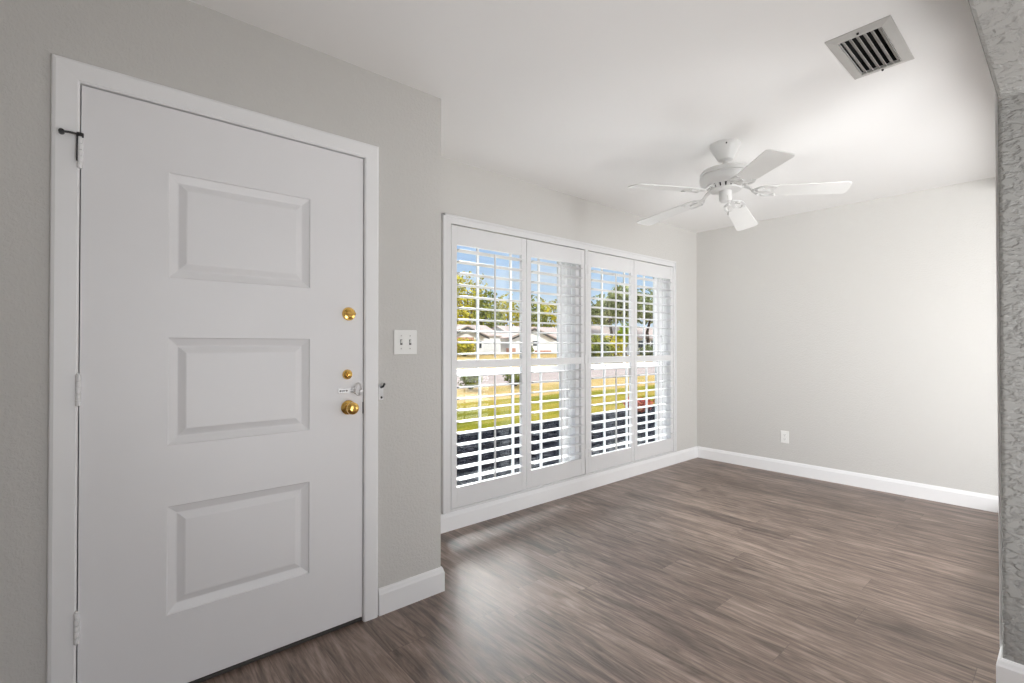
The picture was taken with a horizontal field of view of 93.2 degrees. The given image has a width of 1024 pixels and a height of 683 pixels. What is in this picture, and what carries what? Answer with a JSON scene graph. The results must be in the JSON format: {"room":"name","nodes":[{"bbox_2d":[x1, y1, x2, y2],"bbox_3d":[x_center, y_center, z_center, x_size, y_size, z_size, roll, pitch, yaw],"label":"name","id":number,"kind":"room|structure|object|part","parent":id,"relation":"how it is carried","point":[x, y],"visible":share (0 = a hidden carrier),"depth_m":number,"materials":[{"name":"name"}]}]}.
{"room":"empty living room","nodes":[
{"label":"empty living room","id":0,"kind":"room"},
{"bbox_2d":[0,0,440,682],"bbox_3d":[-1.612,0.006,1.833,2.650,2.440,0.782,0,-1,-41],"label":"wall","id":1,"kind":"structure","parent":0,"point":[188,46],"depth_m":1.74,"materials":[{"name":"grey paint"}]},
{"bbox_2d":[58,85,362,682],"bbox_3d":[-1.024,0.197,1.806,0.985,2.014,0.108,0,-1,-41],"label":"door","id":2,"kind":"structure","parent":1,"relation":"in","point":[219,386],"depth_m":1.76,"materials":[{"name":"paint"}]},
{"bbox_2d":[46,53,378,682],"bbox_3d":[-1.056,0.173,1.883,1.072,2.107,0.167,0,-1,-41],"label":"trim","id":3,"kind":"structure","parent":1,"relation":"attached to","point":[68,76],"depth_m":1.51,"materials":[{"name":"paint"}]},
{"bbox_2d":[188,617,361,682],"bbox_3d":[-1.062,1.220,1.882,0.938,0.014,0.146,0,-1,-41],"label":"threshold","id":4,"kind":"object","parent":1,"relation":"attached to","point":[335,628],"depth_m":1.90,"materials":[{"name":"metal"}]},
{"bbox_2d":[379,383,385,399],"bbox_3d":[-0.584,0.226,2.181,0.022,0.078,0.031,0,-1,-41],"label":"guard keeper","id":5,"kind":"object","parent":1,"relation":"attached to","point":[381,386],"visible":1,"depth_m":2.19,"materials":[{"name":"silver metal"}]},
{"bbox_3d":[-0.593,0.229,2.191,0.022,0.072,0.004,0,-1,-41],"label":"keeper plate","id":6,"kind":"part","parent":5,"relation":"part of","materials":[{"name":"silver metal"}]},
{"bbox_2d":[394,330,416,354],"bbox_3d":[-0.496,0.003,2.268,0.120,0.115,0.016,0,-1,-41],"label":"light switch","id":7,"kind":"object","parent":1,"relation":"attached to","point":[405,341],"visible":1,"depth_m":2.27,"materials":[{"name":"plastic"}]},
{"bbox_2d":[441,157,696,458],"bbox_3d":[0.574,0.150,4.133,3.667,2.690,0.150,0,-1,-41],"label":"wall","id":8,"kind":"structure","parent":0,"point":[467,191],"depth_m":4.13,"materials":[{"name":"grey paint"}]},
{"bbox_2d":[451,225,525,508],"bbox_3d":[-0.149,0.165,3.377,0.666,1.855,0.106,0,-1,-41],"label":"shutter panel","id":9,"kind":"object","parent":8,"relation":"attached to","point":[474,492],"visible":1,"depth_m":3.34,"materials":[{"name":"paint"}]},
{"bbox_3d":[-0.154,-0.701,3.393,0.574,0.124,0.026,0,-1,-41],"label":"rail","id":10,"kind":"part","parent":9,"relation":"part of","materials":[{"name":"paint"}]},
{"bbox_3d":[-0.154,0.152,3.385,0.574,0.054,0.026,0,-1,-41],"label":"divider rail","id":11,"kind":"part","parent":9,"relation":"part of","materials":[{"name":"paint"}]},
{"bbox_3d":[-0.153,1.027,3.378,0.574,0.131,0.026,0,-1,-41],"label":"rail","id":12,"kind":"part","parent":9,"relation":"part of","materials":[{"name":"paint"}]},
{"bbox_3d":[-0.117,0.586,3.339,0.011,0.708,0.012,0,-1,-41],"label":"tilt rod","id":13,"kind":"part","parent":9,"relation":"part of","materials":[{"name":"paint"}]},
{"bbox_3d":[-0.117,-0.245,3.346,0.011,0.714,0.012,0,-1,-41],"label":"tilt rod","id":14,"kind":"part","parent":9,"relation":"part of","materials":[{"name":"paint"}]},
{"bbox_2d":[457,249,574,480],"bbox_3d":[0.004,0.191,3.641,1.240,1.980,0.150,0,-1,-41],"label":"window","id":15,"kind":"structure","parent":8,"relation":"in","point":[566,281],"depth_m":4.00,"materials":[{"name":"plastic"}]},
{"bbox_3d":[-0.020,0.673,3.664,1.176,0.953,0.022,0,-1,-41],"label":"sash","id":16,"kind":"part","parent":15,"relation":"part of","materials":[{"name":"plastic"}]},
{"bbox_3d":[-0.037,-0.261,3.692,1.176,1.011,0.022,0,-1,-41],"label":"sash","id":17,"kind":"part","parent":15,"relation":"part of","materials":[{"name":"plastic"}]},
{"bbox_2d":[378,446,697,615],"bbox_3d":[0.710,1.183,3.715,3.996,0.118,0.647,0,-1,-41],"label":"baseboard","id":18,"kind":"structure","parent":8,"relation":"attached to","point":[397,595],"depth_m":3.43,"materials":[{"name":"paint"}]},
{"bbox_2d":[526,239,585,488],"bbox_3d":[0.356,0.168,3.812,0.656,1.855,0.106,0,-1,-41],"label":"shutter panel","id":19,"kind":"object","parent":8,"relation":"attached to","point":[539,476],"visible":0.99,"depth_m":3.78,"materials":[{"name":"paint"}]},
{"bbox_3d":[0.348,-0.697,3.825,0.563,0.124,0.026,0,-1,-41],"label":"rail","id":20,"kind":"part","parent":19,"relation":"part of","materials":[{"name":"paint"}]},
{"bbox_3d":[0.348,0.156,3.818,0.563,0.054,0.026,0,-1,-41],"label":"divider rail","id":21,"kind":"part","parent":19,"relation":"part of","materials":[{"name":"paint"}]},
{"bbox_3d":[0.348,1.030,3.810,0.563,0.131,0.026,0,-1,-41],"label":"rail","id":22,"kind":"part","parent":19,"relation":"part of","materials":[{"name":"paint"}]},
{"bbox_3d":[0.385,0.589,3.772,0.011,0.708,0.012,0,-1,-41],"label":"tilt rod","id":23,"kind":"part","parent":19,"relation":"part of","materials":[{"name":"paint"}]},
{"bbox_3d":[0.385,-0.241,3.779,0.011,0.714,0.012,0,-1,-41],"label":"tilt rod","id":24,"kind":"part","parent":19,"relation":"part of","materials":[{"name":"paint"}]},
{"bbox_2d":[441,213,676,514],"bbox_3d":[0.598,0.147,4.041,2.793,1.938,0.060,0,-1,-41],"label":"trim","id":25,"kind":"structure","parent":8,"relation":"attached to","point":[447,220],"depth_m":3.48,"materials":[{"name":"paint"}]},
{"bbox_2d":[588,251,633,472],"bbox_3d":[0.876,0.172,4.260,0.656,1.855,0.106,0,-1,-41],"label":"shutter panel","id":26,"kind":"object","parent":8,"relation":"attached to","point":[600,461],"visible":0.98,"depth_m":4.22,"materials":[{"name":"paint"}]},
{"bbox_3d":[0.871,-0.694,4.276,0.563,0.124,0.026,0,-1,-41],"label":"rail","id":27,"kind":"part","parent":26,"relation":"part of","materials":[{"name":"paint"}]},
{"bbox_3d":[0.872,0.159,4.269,0.563,0.054,0.026,0,-1,-41],"label":"divider rail","id":28,"kind":"part","parent":26,"relation":"part of","materials":[{"name":"paint"}]},
{"bbox_3d":[0.872,1.034,4.261,0.563,0.131,0.026,0,-1,-41],"label":"rail","id":29,"kind":"part","parent":26,"relation":"part of","materials":[{"name":"paint"}]},
{"bbox_3d":[0.908,0.593,4.223,0.011,0.708,0.012,0,-1,-41],"label":"tilt rod","id":30,"kind":"part","parent":26,"relation":"part of","materials":[{"name":"paint"}]},
{"bbox_3d":[0.908,-0.238,4.230,0.011,0.714,0.012,0,-1,-41],"label":"tilt rod","id":31,"kind":"part","parent":26,"relation":"part of","materials":[{"name":"paint"}]},
{"bbox_2d":[591,269,668,452],"bbox_3d":[1.072,0.199,4.561,1.260,1.980,0.150,0,-1,-41],"label":"window","id":32,"kind":"structure","parent":8,"relation":"in","point":[662,347],"depth_m":4.93,"materials":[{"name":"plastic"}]},
{"bbox_3d":[1.048,0.681,4.584,1.196,0.953,0.022,0,-1,-41],"label":"sash","id":33,"kind":"part","parent":32,"relation":"part of","materials":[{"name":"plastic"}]},
{"bbox_3d":[1.031,-0.253,4.612,1.196,1.011,0.022,0,-1,-41],"label":"sash","id":34,"kind":"part","parent":32,"relation":"part of","materials":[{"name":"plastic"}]},
{"bbox_2d":[634,260,673,460],"bbox_3d":[1.381,0.175,4.695,0.666,1.855,0.106,0,-1,-41],"label":"shutter panel","id":35,"kind":"object","parent":8,"relation":"attached to","point":[645,450],"visible":0.96,"depth_m":4.67,"materials":[{"name":"paint"}]},
{"bbox_3d":[1.373,-0.690,4.708,0.573,0.124,0.026,0,-1,-41],"label":"rail","id":36,"kind":"part","parent":35,"relation":"part of","materials":[{"name":"paint"}]},
{"bbox_3d":[1.373,0.163,4.701,0.573,0.054,0.026,0,-1,-41],"label":"divider rail","id":37,"kind":"part","parent":35,"relation":"part of","materials":[{"name":"paint"}]},
{"bbox_3d":[1.374,1.037,4.693,0.573,0.131,0.026,0,-1,-41],"label":"rail","id":38,"kind":"part","parent":35,"relation":"part of","materials":[{"name":"paint"}]},
{"bbox_3d":[1.410,-0.234,4.662,0.011,0.714,0.012,0,-1,-41],"label":"tilt rod","id":39,"kind":"part","parent":35,"relation":"part of","materials":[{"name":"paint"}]},
{"bbox_3d":[1.410,0.597,4.655,0.011,0.708,0.012,0,-1,-41],"label":"tilt rod","id":40,"kind":"part","parent":35,"relation":"part of","materials":[{"name":"paint"}]},
{"bbox_2d":[189,0,995,232],"bbox_3d":[1.511,-1.271,1.104,6.417,0.100,5.982,0,-1,-41],"label":"ceiling","id":41,"kind":"structure","parent":0,"point":[590,100],"depth_m":2.28,"materials":[{"name":"white paint"}]},
{"bbox_2d":[627,138,851,230],"bbox_3d":[1.293,-0.979,2.991,1.244,0.452,1.227,0,-1,-41],"label":"ceiling fan","id":42,"kind":"object","parent":41,"relation":"hanging from","point":[725,179],"visible":1,"depth_m":2.88,"materials":[{"name":"metal"}]},
{"bbox_3d":[0.896,-0.900,2.834,0.443,0.006,0.142,-2,9,-17],"label":"blade","id":43,"kind":"part","parent":42,"relation":"part of","materials":[{"name":"laminate"}]},
{"bbox_3d":[1.061,-0.868,3.306,0.142,0.006,0.443,3,-8,-35],"label":"blade","id":44,"kind":"part","parent":42,"relation":"part of","materials":[{"name":"laminate"}]},
{"bbox_3d":[1.558,-0.847,3.295,0.142,0.006,0.443,-15,-18,34],"label":"blade","id":45,"kind":"part","parent":42,"relation":"part of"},
{"bbox_3d":[1.296,-0.909,2.533,0.142,0.006,0.443,12,1,1],"label":"blade","id":46,"kind":"part","parent":42,"relation":"part of","materials":[{"name":"laminate"}]},
{"bbox_3d":[1.706,-0.888,2.820,0.443,0.006,0.142,4,-10,19],"label":"blade","id":47,"kind":"part","parent":42,"relation":"part of","materials":[{"name":"laminate"}]},
{"bbox_2d":[825,15,914,79],"bbox_3d":[1.495,-1.248,2.018,0.415,0.101,0.215,0,-1,-41],"label":"ceiling vent","id":48,"kind":"object","parent":41,"relation":"in","point":[880,42],"visible":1,"depth_m":2.03,"materials":[{"name":"metal"}]},
{"bbox_2d":[201,457,999,682],"bbox_3d":[1.555,1.258,1.033,6.417,0.080,5.852,0,-1,-41],"label":"floor","id":49,"kind":"structure","parent":0,"point":[696,570],"depth_m":2.34,"materials":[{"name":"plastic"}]},
{"bbox_2d":[696,177,997,495],"bbox_3d":[2.901,0.151,4.334,0.120,2.690,2.882,0,-1,-41],"label":"wall","id":50,"kind":"structure","parent":0,"point":[865,332],"depth_m":4.14,"materials":[{"name":"grey paint"}]},
{"bbox_2d":[781,430,788,443],"bbox_3d":[2.587,0.906,4.593,0.009,0.115,0.072,0,-1,-41],"label":"wall outlet","id":51,"kind":"object","parent":50,"relation":"attached to","point":[784,434],"visible":1,"depth_m":4.59,"materials":[{"name":"plastic"}]},
{"bbox_2d":[698,446,998,512],"bbox_3d":[2.844,1.187,4.287,0.015,0.118,2.537,0,-1,-41],"label":"baseboard","id":52,"kind":"structure","parent":50,"relation":"attached to","point":[986,502],"depth_m":4.12,"materials":[{"name":"paint"}]},
{"bbox_2d":[968,0,1023,664],"bbox_3d":[1.369,0.000,1.259,6.217,2.440,0.221,0,-1,-41],"label":"wall","id":53,"kind":"structure","parent":0,"point":[1010,109],"depth_m":1.67,"materials":[{"name":"grey paint"}]},
{"bbox_2d":[995,91,1002,646],"bbox_3d":[2.679,0.016,2.544,2.300,2.250,0.016,0,-1,-41],"label":"trim","id":54,"kind":"structure","parent":53,"relation":"attached to","point":[996,97],"depth_m":1.80,"materials":[{"name":"paint"}]},
{"bbox_2d":[996,644,1023,682],"bbox_3d":[2.750,1.171,2.438,2.572,0.118,0.251,0,-1,-41],"label":"baseboard","id":55,"kind":"structure","parent":53,"relation":"attached to","point":[1007,671],"depth_m":1.67,"materials":[{"name":"paint"}]},
{"label":"outside","id":56,"kind":"structure","parent":0,"visible":0},
{"bbox_2d":[457,375,654,402],"bbox_3d":[7.385,1.747,22.056,80.000,0.200,3.400,0,-1,-41],"label":"lawn","id":57,"kind":"structure","parent":56,"point":[465,392],"depth_m":16.49,"materials":[{"name":"yellow plant"}]},
{"bbox_2d":[458,376,482,388],"bbox_3d":[-1.388,1.306,16.222,0.835,0.642,0.825,0,-1,-41],"label":"shrub","id":58,"kind":"object","parent":57,"relation":"on","point":[468,381],"visible":0.62,"depth_m":16.06,"materials":[{"name":"green plant"}]},
{"bbox_2d":[503,374,518,385],"bbox_3d":[0.164,1.285,17.536,0.902,0.667,0.943,0,-1,-41],"label":"shrub","id":59,"kind":"object","parent":57,"relation":"on","point":[516,377],"visible":0.31,"depth_m":17.41,"materials":[{"name":"green plant"}]},
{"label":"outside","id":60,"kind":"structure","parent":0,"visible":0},
{"bbox_2d":[457,385,654,431],"bbox_3d":[9.670,1.723,19.404,80.000,0.200,3.600,0,-1,-41],"label":"lawn","id":61,"kind":"structure","parent":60,"point":[489,412],"depth_m":11.25,"materials":[{"name":"green plant"}]},
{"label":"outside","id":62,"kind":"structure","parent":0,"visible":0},
{"bbox_2d":[457,406,654,485],"bbox_3d":[8.286,1.672,13.350,50.000,0.200,3.768,0,-1,-41],"label":"mulch bed","id":63,"kind":"object","parent":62,"point":[461,438],"depth_m":7.30,"materials":[{"name":"black soil"}]},
{"bbox_2d":[622,397,652,412],"bbox_3d":[2.715,1.378,10.524,0.707,0.390,0.625,0,0,1],"label":"shrub","id":64,"kind":"object","parent":63,"relation":"on","point":[639,402],"visible":0.32,"depth_m":10.38,"materials":[{"name":"red plant"}]},
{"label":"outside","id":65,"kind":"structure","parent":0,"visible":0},
{"bbox_2d":[457,367,654,388],"bbox_3d":[27.111,1.968,45.121,220.000,0.200,5.800,0,-1,-41],"label":"street","id":66,"kind":"structure","parent":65,"point":[489,379],"depth_m":24.15,"materials":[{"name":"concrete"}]},
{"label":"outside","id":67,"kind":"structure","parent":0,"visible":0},
{"bbox_3d":[-3.358,2.418,126.446,280.000,0.200,84.000,0,-1,-41],"label":"lot","id":68,"kind":"object","parent":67,"visible":0},
{"bbox_2d":[457,276,469,324],"bbox_3d":[-11.016,-4.871,84.371,6.089,13.675,6.613,0,-1,-41],"label":"tree","id":69,"kind":"object","parent":68,"relation":"on","point":[459,312],"visible":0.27,"depth_m":83.98,"materials":[{"name":"green plant"}]},
{"bbox_2d":[457,271,487,324],"bbox_3d":[-8.948,-6.001,96.863,8.827,16.206,8.132,0,-1,-41],"label":"tree","id":70,"kind":"object","parent":68,"relation":"on","point":[473,291],"visible":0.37,"depth_m":95.96,"materials":[{"name":"green plant"}]},
{"bbox_2d":[457,324,502,352],"bbox_3d":[-8.023,-0.394,73.051,12.400,4.510,11.450,0,-1,-41],"label":"house","id":71,"kind":"structure","parent":68,"relation":"on","point":[483,337],"depth_m":72.89,"materials":[{"name":"white paint"}]},
{"bbox_2d":[472,289,505,328],"bbox_3d":[-4.363,-4.022,89.672,5.866,12.118,6.067,0,-1,-41],"label":"tree","id":72,"kind":"object","parent":68,"relation":"on","point":[485,315],"visible":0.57,"depth_m":88.62,"materials":[{"name":"green plant"}]},
{"bbox_2d":[491,293,518,325],"bbox_3d":[-0.937,-4.150,103.819,9.091,12.614,8.172,0,-1,-41],"label":"tree","id":73,"kind":"object","parent":68,"relation":"on","point":[502,307],"visible":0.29,"depth_m":102.27,"materials":[{"name":"green plant"}]},
{"bbox_2d":[492,325,556,352],"bbox_3d":[2.728,-0.353,84.128,18.050,4.610,11.100,0,-1,-41],"label":"house","id":74,"kind":"structure","parent":68,"relation":"on","point":[515,336],"depth_m":79.26,"materials":[{"name":"white paint"}]},
{"bbox_2d":[518,295,551,326],"bbox_3d":[4.505,-3.691,96.776,6.998,11.556,7.508,0,0,1],"label":"tree","id":75,"kind":"object","parent":68,"relation":"on","point":[534,305],"visible":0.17,"depth_m":95.82,"materials":[{"name":"green plant"}]},
{"bbox_2d":[533,299,556,327],"bbox_3d":[8.009,-3.731,108.623,9.169,11.818,8.435,0,-1,-41],"label":"tree","id":76,"kind":"object","parent":68,"relation":"on","point":[552,307],"visible":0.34,"depth_m":107.34,"materials":[{"name":"green plant"}]},
{"bbox_2d":[591,308,613,324],"bbox_3d":[19.463,-2.852,106.123,6.479,10.024,6.715,0,-1,-41],"label":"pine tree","id":77,"kind":"object","parent":68,"relation":"on","point":[594,322],"visible":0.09,"depth_m":105.04,"materials":[{"name":"green plant"}]},
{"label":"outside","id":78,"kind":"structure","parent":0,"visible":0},
{"bbox_2d":[457,353,652,368],"bbox_3d":[28.425,2.073,74.237,260.000,0.430,36.600,0,-1,-41],"label":"lawn","id":79,"kind":"structure","parent":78,"point":[491,356],"depth_m":54.25,"materials":[{"name":"yellow plant"}]},
{"bbox_2d":[457,337,475,355],"bbox_3d":[-5.603,0.624,58.525,3.460,2.401,3.613,0,-1,-41],"label":"shrub","id":80,"kind":"object","parent":79,"relation":"on","point":[463,347],"visible":0.7,"depth_m":57.48,"materials":[{"name":"green plant"}]},
{"bbox_2d":[591,335,613,363],"bbox_3d":[6.722,0.571,38.204,2.882,2.423,2.861,0,-1,-41],"label":"shrub","id":81,"kind":"object","parent":79,"relation":"on","point":[594,347],"visible":0.52,"depth_m":37.51,"materials":[{"name":"green plant"}]},
{"bbox_2d":[603,335,626,356],"bbox_3d":[8.391,0.621,41.477,2.741,2.362,2.700,0,-1,-14],"label":"shrub","id":82,"kind":"object","parent":79,"relation":"on","point":[619,346],"visible":0.21,"depth_m":40.81,"materials":[{"name":"green plant"}]},
{"bbox_2d":[591,294,642,340],"bbox_3d":[12.599,-2.127,62.269,7.632,8.007,6.531,0,-1,-11],"label":"oak tree","id":83,"kind":"object","parent":79,"relation":"on","point":[597,312],"visible":0.33,"depth_m":60.82,"materials":[{"name":"green plant"}]},
{"bbox_2d":[591,326,652,354],"bbox_3d":[18.671,-0.131,75.158,24.800,4.160,6.300,0,-1,-41],"label":"house","id":84,"kind":"structure","parent":79,"relation":"on","point":[594,329],"depth_m":71.36,"materials":[{"name":"white paint"}]},
{"bbox_2d":[617,322,628,355],"bbox_3d":[11.119,-0.050,46.823,2.138,3.739,1.976,0,0,-2],"label":"young tree","id":85,"kind":"object","parent":79,"relation":"on","point":[620,331],"visible":0.38,"depth_m":46.58,"materials":[{"name":"green plant"}]},
{"bbox_2d":[605,282,646,355],"bbox_3d":[12.616,-2.419,54.417,5.628,8.542,4.804,0,-1,-41],"label":"oak tree","id":86,"kind":"object","parent":79,"relation":"on","point":[619,288],"visible":0.48,"depth_m":53.48,"materials":[{"name":"green plant"}]},
{"bbox_2d":[637,289,652,347],"bbox_3d":[18.770,-2.702,67.808,8.649,9.263,8.448,0,-1,-41],"label":"oak tree","id":87,"kind":"object","parent":79,"relation":"on","point":[648,315],"visible":0.19,"depth_m":65.92,"materials":[{"name":"green plant"}]},
{"bbox_2d":[638,344,652,355],"bbox_3d":[15.405,1.075,54.262,2.486,1.586,2.437,0,-1,-19],"label":"shrub","id":88,"kind":"object","parent":79,"relation":"on","point":[649,348],"visible":0.58,"depth_m":53.91,"materials":[{"name":"green plant"}]}
]}

